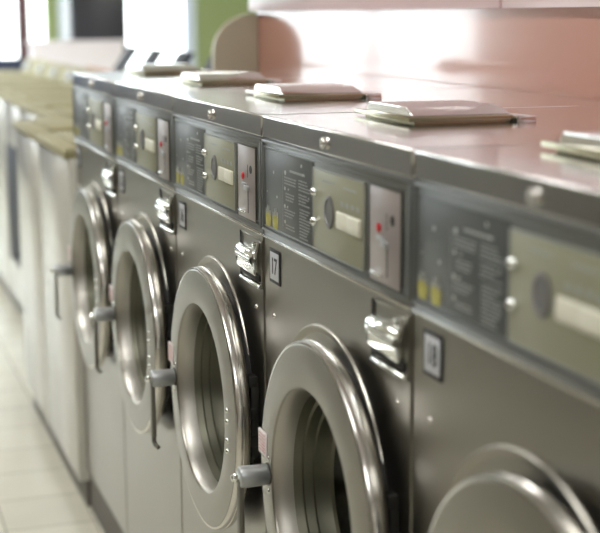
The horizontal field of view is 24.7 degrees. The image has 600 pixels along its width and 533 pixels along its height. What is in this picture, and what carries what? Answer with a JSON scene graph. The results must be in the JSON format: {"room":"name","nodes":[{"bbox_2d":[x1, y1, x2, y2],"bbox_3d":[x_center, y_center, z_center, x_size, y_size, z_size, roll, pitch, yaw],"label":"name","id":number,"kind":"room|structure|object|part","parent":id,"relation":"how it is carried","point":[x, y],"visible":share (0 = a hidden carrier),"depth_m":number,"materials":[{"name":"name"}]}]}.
{"room":"laundry","nodes":[
{"label":"laundry","id":0,"kind":"room"},
{"bbox_2d":[0,58,26,70],"bbox_3d":[-3.076,-2.983,16.866,8.400,3.300,0.100,-4,11,-18],"label":"wall","id":1,"kind":"structure","parent":0,"point":[16,64],"depth_m":16.75,"materials":[{"name":"blue"}]},
{"bbox_2d":[15,0,29,57],"bbox_3d":[-3.396,-3.428,16.664,0.146,1.750,0.120,-4,11,-18],"label":"trim","id":2,"kind":"structure","parent":1,"relation":"attached to","point":[22,6],"depth_m":16.70,"materials":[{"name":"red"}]},
{"bbox_2d":[44,0,58,40],"bbox_3d":[-3.066,-3.449,16.774,0.148,1.750,0.120,-4,11,-18],"label":"trim","id":3,"kind":"structure","parent":1,"relation":"attached to","point":[50,6],"depth_m":16.80,"materials":[{"name":"green paint"}]},
{"bbox_2d":[57,0,63,40],"bbox_3d":[-2.945,-3.334,16.836,0.106,2.000,0.120,-4,11,-18],"label":"trim","id":4,"kind":"structure","parent":1,"relation":"attached to","point":[59,2],"depth_m":16.83,"materials":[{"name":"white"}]},
{"bbox_2d":[183,0,195,65],"bbox_3d":[-1.409,-3.434,17.346,0.136,2.000,0.120,-4,11,-18],"label":"trim","id":5,"kind":"structure","parent":1,"relation":"attached to","point":[189,12],"depth_m":17.37,"materials":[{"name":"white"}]},
{"bbox_2d":[195,0,255,68],"bbox_3d":[-0.221,-3.512,17.741,2.374,2.000,0.120,-4,11,-18],"label":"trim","id":6,"kind":"structure","parent":1,"relation":"attached to","point":[211,15],"depth_m":17.45,"materials":[{"name":"green paint"}]},
{"bbox_2d":[0,282,103,532],"bbox_3d":[0.203,0.422,7.658,8.600,0.100,20.600,-4,11,-18],"label":"floor","id":7,"kind":"structure","parent":0,"point":[39,493],"depth_m":5.43,"materials":[{"name":"tile"}]},
{"bbox_2d":[0,58,44,73],"bbox_3d":[-2.445,-0.987,11.234,0.692,1.403,0.676,-4,11,-18],"label":"washer","id":8,"kind":"object","parent":7,"relation":"on","point":[29,65],"visible":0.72,"depth_m":11.13,"materials":[{"name":"beige metal"}]},
{"bbox_3d":[-2.503,-1.574,11.107,0.430,0.016,0.540,-4,11,-18],"label":"lid","id":9,"kind":"part","parent":8,"relation":"part of","materials":[{"name":"beige ceramic"}]},
{"bbox_3d":[-2.222,-1.635,11.160,0.048,0.068,0.067,-4,11,-18],"label":"knob","id":10,"kind":"part","parent":8,"relation":"part of","materials":[{"name":"white"}]},
{"bbox_2d":[0,61,59,77],"bbox_3d":[-2.221,-0.868,10.581,0.692,1.403,0.676,-4,11,-18],"label":"washer","id":11,"kind":"object","parent":7,"relation":"on","point":[41,69],"visible":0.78,"depth_m":10.46,"materials":[{"name":"beige metal"}]},
{"bbox_3d":[-2.279,-1.455,10.454,0.430,0.016,0.540,-4,11,-18],"label":"lid","id":12,"kind":"part","parent":11,"relation":"part of","materials":[{"name":"beige ceramic"}]},
{"bbox_3d":[-1.998,-1.517,10.508,0.048,0.068,0.067,-4,11,-18],"label":"knob","id":13,"kind":"part","parent":11,"relation":"part of","materials":[{"name":"white"}]},
{"bbox_2d":[2,92,72,315],"bbox_3d":[-1.323,-0.393,7.972,0.692,1.403,0.676,-4,11,-18],"label":"washer","id":14,"kind":"object","parent":7,"relation":"on","point":[11,111],"visible":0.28,"depth_m":7.88,"materials":[{"name":"white metal"}]},
{"bbox_3d":[-1.640,-0.351,7.871,0.010,0.680,0.600,-4,11,-18],"label":"panel","id":15,"kind":"part","parent":14,"relation":"part of","materials":[{"name":"black"}]},
{"bbox_3d":[-1.330,-0.962,7.866,0.682,0.035,0.676,-4,11,-18],"label":"panel","id":16,"kind":"part","parent":14,"relation":"part of","materials":[{"name":"beige ceramic"}]},
{"bbox_3d":[-1.382,-0.980,7.845,0.430,0.016,0.540,-4,11,-18],"label":"lid","id":17,"kind":"part","parent":14,"relation":"part of","materials":[{"name":"beige ceramic"}]},
{"bbox_2d":[0,64,74,81],"bbox_3d":[-1.996,-0.749,9.929,0.692,1.403,0.676,-4,11,-18],"label":"washer","id":18,"kind":"object","parent":7,"relation":"on","point":[55,73],"visible":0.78,"depth_m":9.80,"materials":[{"name":"beige metal"}]},
{"bbox_3d":[-2.055,-1.336,9.802,0.430,0.016,0.540,-4,11,-18],"label":"lid","id":19,"kind":"part","parent":18,"relation":"part of","materials":[{"name":"beige ceramic"}]},
{"bbox_3d":[-1.774,-1.398,9.855,0.048,0.068,0.067,-4,11,-18],"label":"knob","id":20,"kind":"part","parent":18,"relation":"part of","materials":[{"name":"white"}]},
{"bbox_2d":[12,117,73,447],"bbox_3d":[-0.828,-0.019,5.929,0.692,1.403,0.716,-4,11,-18],"label":"washer","id":21,"kind":"object","parent":7,"relation":"on","point":[27,148],"visible":0.23,"depth_m":5.78,"materials":[{"name":"white metal"}]},
{"bbox_3d":[-0.835,-0.589,5.823,0.682,0.035,0.716,-4,11,-18],"label":"panel","id":22,"kind":"part","parent":21,"relation":"part of","materials":[{"name":"beige ceramic"}]},
{"bbox_3d":[-0.886,-0.606,5.802,0.430,0.016,0.580,-4,11,-18],"label":"lid","id":23,"kind":"part","parent":21,"relation":"part of","materials":[{"name":"beige ceramic"}]},
{"bbox_2d":[17,99,72,119],"bbox_3d":[-1.099,-0.274,7.320,0.692,1.403,0.676,-4,11,-18],"label":"washer","id":24,"kind":"object","parent":7,"relation":"on","point":[27,109],"visible":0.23,"depth_m":7.10,"materials":[{"name":"beige metal"}]},
{"bbox_3d":[-1.106,-0.843,7.213,0.682,0.035,0.676,-4,11,-18],"label":"panel","id":25,"kind":"part","parent":24,"relation":"part of","materials":[{"name":"beige ceramic"}]},
{"bbox_3d":[-1.157,-0.861,7.193,0.430,0.016,0.540,-4,11,-18],"label":"lid","id":26,"kind":"part","parent":24,"relation":"part of","materials":[{"name":"beige ceramic"}]},
{"bbox_2d":[0,67,89,286],"bbox_3d":[-1.772,-0.630,9.277,0.692,1.403,0.676,-4,11,-18],"label":"washer","id":27,"kind":"object","parent":7,"relation":"on","point":[67,78],"visible":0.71,"depth_m":9.14,"materials":[{"name":"beige metal"}]},
{"bbox_3d":[-1.830,-1.217,9.150,0.430,0.016,0.540,-4,11,-18],"label":"lid","id":28,"kind":"part","parent":27,"relation":"part of","materials":[{"name":"beige ceramic"}]},
{"bbox_3d":[-1.549,-1.279,9.203,0.048,0.068,0.067,-4,11,-18],"label":"knob","id":29,"kind":"part","parent":27,"relation":"part of","materials":[{"name":"white plastic"}]},
{"bbox_2d":[0,70,99,307],"bbox_3d":[-1.548,-0.511,8.624,0.692,1.403,0.676,-4,11,-18],"label":"washer","id":30,"kind":"object","parent":7,"relation":"on","point":[5,257],"visible":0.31,"depth_m":8.39,"materials":[{"name":"white metal"}]},
{"bbox_3d":[-1.555,-1.081,8.518,0.682,0.035,0.676,-4,11,-18],"label":"panel","id":31,"kind":"part","parent":30,"relation":"part of","materials":[{"name":"beige ceramic"}]},
{"bbox_3d":[-1.606,-1.098,8.497,0.430,0.016,0.540,-4,11,-18],"label":"lid","id":32,"kind":"part","parent":30,"relation":"part of","materials":[{"name":"beige ceramic"}]},
{"bbox_2d":[35,107,72,117],"bbox_3d":[-0.875,-0.155,6.667,0.692,1.403,0.676,-4,11,-18],"label":"washer","id":33,"kind":"object","parent":7,"relation":"on","point":[54,112],"visible":0.13,"depth_m":6.52,"materials":[{"name":"beige metal"}]},
{"bbox_3d":[-0.882,-0.724,6.561,0.682,0.035,0.676,-4,11,-18],"label":"panel","id":34,"kind":"part","parent":33,"relation":"part of","materials":[{"name":"beige ceramic"}]},
{"bbox_3d":[-0.933,-0.742,6.540,0.430,0.016,0.540,-4,11,-18],"label":"lid","id":35,"kind":"part","parent":33,"relation":"part of","materials":[{"name":"beige ceramic"}]},
{"bbox_2d":[35,131,90,506],"bbox_3d":[-0.596,0.103,5.254,0.692,1.403,0.716,-4,11,-18],"label":"washer","id":36,"kind":"object","parent":7,"relation":"on","point":[57,151],"visible":0.17,"depth_m":5.05,"materials":[{"name":"white metal"}]},
{"bbox_3d":[-0.603,-0.466,5.148,0.682,0.035,0.716,-4,11,-18],"label":"panel","id":37,"kind":"part","parent":36,"relation":"part of","materials":[{"name":"beige ceramic"}]},
{"bbox_3d":[-0.654,-0.483,5.127,0.430,0.016,0.580,-4,11,-18],"label":"lid","id":38,"kind":"part","parent":36,"relation":"part of","materials":[{"name":"beige ceramic"}]},
{"bbox_2d":[63,0,127,67],"bbox_3d":[-2.090,-1.986,14.043,0.570,2.350,0.512,-4,11,-18],"label":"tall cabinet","id":39,"kind":"object","parent":7,"relation":"on","point":[82,19],"visible":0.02,"depth_m":13.71,"materials":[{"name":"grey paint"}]},
{"bbox_3d":[-2.010,-1.993,13.801,0.500,2.050,0.013,-4,11,-18],"label":"door","id":40,"kind":"part","parent":39,"relation":"part of","materials":[{"name":"grey paint"}]},
{"bbox_2d":[86,46,139,71],"bbox_3d":[-1.108,-0.772,9.651,0.682,1.542,0.676,-4,11,-18],"label":"washer","id":41,"kind":"object","parent":7,"relation":"on","point":[130,52],"visible":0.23,"depth_m":9.43,"materials":[{"name":"white metal"}]},
{"bbox_3d":[-1.236,-1.401,9.492,0.191,0.247,0.300,-4,11,-18],"label":"lid","id":42,"kind":"part","parent":41,"relation":"part of","materials":[{"name":"black"}]},
{"bbox_2d":[106,48,164,71],"bbox_3d":[-0.865,-0.643,8.942,0.682,1.542,0.676,-4,11,-18],"label":"washer","id":43,"kind":"object","parent":7,"relation":"on","point":[153,56],"visible":0.15,"depth_m":8.73,"materials":[{"name":"white metal"}]},
{"bbox_3d":[-0.992,-1.272,8.784,0.191,0.247,0.300,-4,11,-18],"label":"lid","id":44,"kind":"part","parent":43,"relation":"part of","materials":[{"name":"black"}]},
{"bbox_2d":[171,51,194,63],"bbox_3d":[-0.621,-0.514,8.234,0.682,1.542,0.676,-4,11,-18],"label":"washer","id":45,"kind":"object","parent":7,"relation":"on","point":[181,57],"visible":0.11,"depth_m":8.02,"materials":[{"name":"white metal"}]},
{"bbox_2d":[203,55,211,69],"bbox_3d":[-0.378,-0.385,7.526,0.682,1.542,0.676,-4,11,-18],"label":"washer","id":46,"kind":"object","parent":7,"relation":"on","point":[208,66],"visible":0.04,"depth_m":7.45,"materials":[{"name":"white metal"}]},
{"bbox_2d":[50,63,373,532],"bbox_3d":[-0.319,0.133,4.571,0.970,1.590,0.726,-4,11,-18],"label":"washing machine","id":47,"kind":"object","parent":7,"relation":"on","point":[94,224],"visible":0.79,"depth_m":4.41,"materials":[{"name":"silver metal"}]},
{"bbox_3d":[-0.807,0.098,4.556,0.018,0.163,0.030,-4,11,-18],"label":"lever","id":48,"kind":"part","parent":47,"relation":"part of","materials":[{"name":"grey metal"}]},
{"bbox_3d":[-0.789,0.011,4.551,0.054,0.041,0.041,-4,11,-18],"label":"handle","id":49,"kind":"part","parent":47,"relation":"part of","materials":[{"name":"grey metal"}]},
{"bbox_3d":[-0.724,-0.502,4.539,0.002,0.149,0.281,-4,11,-18],"label":"instruction plate","id":50,"kind":"part","parent":47,"relation":"part of","materials":[{"name":"grey metal"}]},
{"bbox_3d":[-0.671,0.037,4.352,0.037,0.560,0.560,-4,11,-18],"label":"door","id":51,"kind":"part","parent":47,"relation":"part of","materials":[{"name":"silver metal"}]},
{"bbox_3d":[-0.645,-0.465,4.350,0.024,0.188,0.726,-4,11,-18],"label":"control panel","id":52,"kind":"part","parent":47,"relation":"part of","materials":[{"name":"grey metal"}]},
{"bbox_3d":[-0.640,-0.454,4.293,0.004,0.141,0.243,-4,11,-18],"label":"timer plate","id":53,"kind":"part","parent":47,"relation":"part of","materials":[{"name":"beige metal"}]},
{"bbox_3d":[-0.574,-0.417,4.101,0.004,0.145,0.122,-4,11,-18],"label":"coin plate","id":54,"kind":"part","parent":47,"relation":"part of","materials":[{"name":"silver metal"}]},
{"bbox_3d":[-0.553,-0.278,4.052,0.015,0.037,0.008,-1,10,-2],"label":"latch arm","id":55,"kind":"part","parent":47,"relation":"part of","materials":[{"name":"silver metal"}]},
{"bbox_3d":[-0.452,-0.664,4.550,0.191,0.014,0.219,-4,11,-18],"label":"lid","id":56,"kind":"part","parent":47,"relation":"part of","materials":[{"name":"silver metal"}]},
{"bbox_2d":[73,68,373,95],"bbox_3d":[-0.261,-0.605,4.457,0.840,0.044,0.724,-4,11,-18],"label":"countertop","id":57,"kind":"structure","parent":47,"relation":"on","point":[103,82],"depth_m":4.37,"materials":[{"name":"silver metal"}]},
{"bbox_2d":[212,14,258,69],"bbox_3d":[-0.255,-0.139,5.589,0.186,1.756,0.028,-4,11,-18],"label":"divider wing","id":58,"kind":"object","parent":7,"relation":"on","point":[235,45],"visible":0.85,"depth_m":5.44,"materials":[{"name":"beige laminate"}]},
{"bbox_2d":[89,71,484,532],"bbox_3d":[-0.085,0.257,3.890,0.970,1.590,0.726,-4,11,-18],"label":"washing machine","id":59,"kind":"object","parent":7,"relation":"on","point":[143,290],"visible":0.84,"depth_m":3.70,"materials":[{"name":"silver metal"}]},
{"bbox_3d":[-0.573,0.223,3.875,0.018,0.163,0.030,-4,11,-18],"label":"lever","id":60,"kind":"part","parent":59,"relation":"part of","materials":[{"name":"grey metal"}]},
{"bbox_3d":[-0.555,0.135,3.870,0.054,0.041,0.041,-4,11,-18],"label":"handle","id":61,"kind":"part","parent":59,"relation":"part of","materials":[{"name":"grey metal"}]},
{"bbox_3d":[-0.489,-0.378,3.858,0.002,0.149,0.281,-4,11,-18],"label":"instruction plate","id":62,"kind":"part","parent":59,"relation":"part of","materials":[{"name":"grey metal"}]},
{"bbox_3d":[-0.437,0.161,3.671,0.037,0.560,0.560,-4,11,-18],"label":"door","id":63,"kind":"part","parent":59,"relation":"part of","materials":[{"name":"silver metal"}]},
{"bbox_3d":[-0.411,-0.341,3.668,0.024,0.188,0.726,-4,11,-18],"label":"control panel","id":64,"kind":"part","parent":59,"relation":"part of","materials":[{"name":"grey metal"}]},
{"bbox_3d":[-0.405,-0.330,3.611,0.004,0.141,0.243,-4,11,-18],"label":"timer plate","id":65,"kind":"part","parent":59,"relation":"part of","materials":[{"name":"beige"}]},
{"bbox_3d":[-0.340,-0.293,3.420,0.004,0.145,0.122,-4,11,-18],"label":"coin plate","id":66,"kind":"part","parent":59,"relation":"part of","materials":[{"name":"silver metal"}]},
{"bbox_3d":[-0.319,-0.154,3.371,0.015,0.037,0.008,-1,10,-2],"label":"latch arm","id":67,"kind":"part","parent":59,"relation":"part of","materials":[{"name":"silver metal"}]},
{"bbox_3d":[-0.218,-0.540,3.869,0.191,0.014,0.219,-4,11,-18],"label":"lid","id":68,"kind":"part","parent":59,"relation":"part of","materials":[{"name":"silver metal"}]},
{"bbox_2d":[114,76,484,112],"bbox_3d":[-0.027,-0.481,3.775,0.840,0.044,0.725,-4,11,-18],"label":"countertop","id":69,"kind":"structure","parent":59,"relation":"on","point":[157,94],"depth_m":3.68,"materials":[{"name":"silver metal"}]},
{"bbox_2d":[145,82,599,532],"bbox_3d":[0.149,0.381,3.208,0.970,1.590,0.726,-4,11,-18],"label":"washing machine","id":70,"kind":"object","parent":7,"relation":"on","point":[216,375],"visible":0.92,"depth_m":2.98,"materials":[{"name":"silver metal"}]},
{"bbox_3d":[-0.339,0.347,3.194,0.018,0.163,0.030,-4,11,-18],"label":"lever","id":71,"kind":"part","parent":70,"relation":"part of","materials":[{"name":"grey metal"}]},
{"bbox_3d":[-0.321,0.260,3.189,0.054,0.041,0.041,-4,11,-18],"label":"handle","id":72,"kind":"part","parent":70,"relation":"part of","materials":[{"name":"grey metal"}]},
{"bbox_3d":[-0.255,-0.254,3.177,0.002,0.149,0.281,-4,11,-18],"label":"instruction plate","id":73,"kind":"part","parent":70,"relation":"part of","materials":[{"name":"grey metal"}]},
{"bbox_3d":[-0.203,0.285,2.990,0.037,0.560,0.560,-4,11,-18],"label":"door","id":74,"kind":"part","parent":70,"relation":"part of","materials":[{"name":"silver metal"}]},
{"bbox_3d":[-0.177,-0.217,2.987,0.024,0.188,0.726,-4,11,-18],"label":"control panel","id":75,"kind":"part","parent":70,"relation":"part of","materials":[{"name":"grey metal"}]},
{"bbox_3d":[-0.171,-0.206,2.930,0.004,0.141,0.243,-4,11,-18],"label":"timer plate","id":76,"kind":"part","parent":70,"relation":"part of","materials":[{"name":"beige metal"}]},
{"bbox_3d":[-0.105,-0.169,2.738,0.004,0.145,0.122,-4,11,-18],"label":"coin plate","id":77,"kind":"part","parent":70,"relation":"part of","materials":[{"name":"silver metal"}]},
{"bbox_3d":[-0.085,-0.030,2.690,0.015,0.037,0.008,-1,10,-2],"label":"latch arm","id":78,"kind":"part","parent":70,"relation":"part of","materials":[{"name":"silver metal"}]},
{"bbox_3d":[0.016,-0.416,3.188,0.191,0.014,0.219,-4,11,-18],"label":"lid","id":79,"kind":"part","parent":70,"relation":"part of","materials":[{"name":"silver metal"}]},
{"bbox_2d":[173,88,599,136],"bbox_3d":[0.207,-0.357,3.094,0.840,0.044,0.725,-4,11,-18],"label":"countertop","id":80,"kind":"structure","parent":70,"relation":"on","point":[243,112],"depth_m":3.01,"materials":[{"name":"silver metal"}]},
{"bbox_2d":[230,99,599,532],"bbox_3d":[0.383,0.505,2.527,0.970,1.590,0.726,-4,11,-18],"label":"washing machine","id":81,"kind":"object","parent":7,"relation":"on","point":[336,435],"visible":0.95,"depth_m":2.27,"materials":[{"name":"silver metal"}]},
{"bbox_3d":[-0.104,0.471,2.513,0.018,0.163,0.030,-4,11,-18],"label":"lever","id":82,"kind":"part","parent":81,"relation":"part of","materials":[{"name":"grey metal"}]},
{"bbox_3d":[-0.086,0.384,2.507,0.054,0.041,0.041,-4,11,-18],"label":"handle","id":83,"kind":"part","parent":81,"relation":"part of","materials":[{"name":"grey metal"}]},
{"bbox_3d":[-0.056,0.382,2.518,0.010,0.043,0.043,-4,11,-18],"label":"handle seat","id":84,"kind":"part","parent":81,"relation":"part of","materials":[{"name":"grey metal"}]},
{"bbox_3d":[-0.021,-0.130,2.496,0.002,0.149,0.281,-4,11,-18],"label":"instruction plate","id":85,"kind":"part","parent":81,"relation":"part of","materials":[{"name":"grey metal"}]},
{"bbox_3d":[0.031,0.409,2.309,0.037,0.560,0.560,-4,11,-18],"label":"door","id":86,"kind":"part","parent":81,"relation":"part of","materials":[{"name":"silver metal"}]},
{"bbox_3d":[0.063,-0.081,2.249,0.004,0.141,0.243,-4,11,-18],"label":"timer plate","id":87,"kind":"part","parent":81,"relation":"part of","materials":[{"name":"beige metal"}]},
{"bbox_3d":[0.057,-0.093,2.306,0.024,0.188,0.726,-4,11,-18],"label":"control panel","id":88,"kind":"part","parent":81,"relation":"part of","materials":[{"name":"grey metal"}]},
{"bbox_2d":[334,445,351,532],"bbox_3d":[0.149,0.402,2.348,0.083,0.328,0.328,-4,11,-18],"label":"glass bowl","id":89,"kind":"object","parent":81,"relation":"on","point":[342,520],"depth_m":2.48,"materials":[{"name":"clear glass"}]},
{"bbox_3d":[0.129,-0.044,2.057,0.004,0.145,0.122,-4,11,-18],"label":"coin plate","id":90,"kind":"part","parent":81,"relation":"part of","materials":[{"name":"silver metal"}]},
{"bbox_3d":[0.149,0.094,2.008,0.015,0.037,0.008,-1,10,-2],"label":"latch arm","id":91,"kind":"part","parent":81,"relation":"part of","materials":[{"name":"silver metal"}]},
{"bbox_2d":[263,105,599,178],"bbox_3d":[0.442,-0.233,2.413,0.840,0.044,0.724,-4,11,-18],"label":"countertop","id":92,"kind":"structure","parent":81,"relation":"on","point":[387,145],"depth_m":2.26,"materials":[{"name":"silver metal"}]},
{"bbox_3d":[0.251,-0.292,2.506,0.191,0.014,0.219,-4,11,-18],"label":"lid","id":93,"kind":"part","parent":81,"relation":"part of","materials":[{"name":"silver metal"}]},
{"bbox_2d":[411,130,599,532],"bbox_3d":[0.618,0.629,1.846,0.970,1.590,0.726,-4,11,-18],"label":"washing machine","id":94,"kind":"object","parent":7,"relation":"on","point":[506,239],"visible":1,"depth_m":1.70,"materials":[{"name":"silver metal"}]},
{"bbox_3d":[0.213,-0.005,1.815,0.002,0.149,0.281,-4,11,-18],"label":"instruction plate","id":95,"kind":"part","parent":94,"relation":"part of","materials":[{"name":"grey metal"}]},
{"bbox_3d":[0.265,0.534,1.627,0.037,0.560,0.560,-4,11,-18],"label":"door","id":96,"kind":"part","parent":94,"relation":"part of","materials":[{"name":"silver metal"}]},
{"bbox_3d":[0.291,0.031,1.625,0.024,0.188,0.726,-4,11,-18],"label":"control panel","id":97,"kind":"part","parent":94,"relation":"part of","materials":[{"name":"grey metal"}]},
{"bbox_2d":[415,145,599,230],"bbox_3d":[0.676,-0.109,1.732,0.840,0.044,0.724,-4,11,-18],"label":"countertop","id":98,"kind":"structure","parent":94,"relation":"on","point":[567,184],"depth_m":1.71,"materials":[{"name":"silver metal"}]},
{"bbox_3d":[0.297,0.043,1.568,0.004,0.141,0.243,-4,11,-18],"label":"timer plate","id":99,"kind":"part","parent":94,"relation":"part of","materials":[{"name":"beige metal"}]},
{"bbox_3d":[0.485,-0.168,1.825,0.191,0.014,0.219,-4,11,-18],"label":"lid","id":100,"kind":"part","parent":94,"relation":"part of","materials":[{"name":"silver metal"}]},
{"bbox_2d":[25,40,127,70],"bbox_3d":[-2.163,-1.444,13.399,0.960,1.518,0.210,-4,11,-18],"label":"wall","id":101,"kind":"structure","parent":0,"point":[102,54],"depth_m":13.22,"materials":[{"name":"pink paint"}]},
{"bbox_2d":[256,7,599,99],"bbox_3d":[1.210,-0.184,1.530,0.040,3.299,8.520,-4,11,-18],"label":"wall partition","id":102,"kind":"structure","parent":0,"point":[554,51],"depth_m":3.77,"materials":[{"name":"pink paint"}]},
{"bbox_2d":[249,0,501,11],"bbox_3d":[0.159,-1.291,4.356,0.034,0.935,2.185,-4,11,-18],"label":"panel","id":103,"kind":"object","parent":102,"relation":"attached to","point":[254,5],"visible":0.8,"depth_m":4.26,"materials":[{"name":"pink laminate"}]},
{"bbox_2d":[502,0,599,7],"bbox_3d":[0.918,-0.889,2.148,0.034,0.935,2.518,-4,11,-18],"label":"panel","id":104,"kind":"object","parent":102,"relation":"attached to","point":[505,3],"visible":1,"depth_m":3.18,"materials":[{"name":"pink laminate"}]}
]}

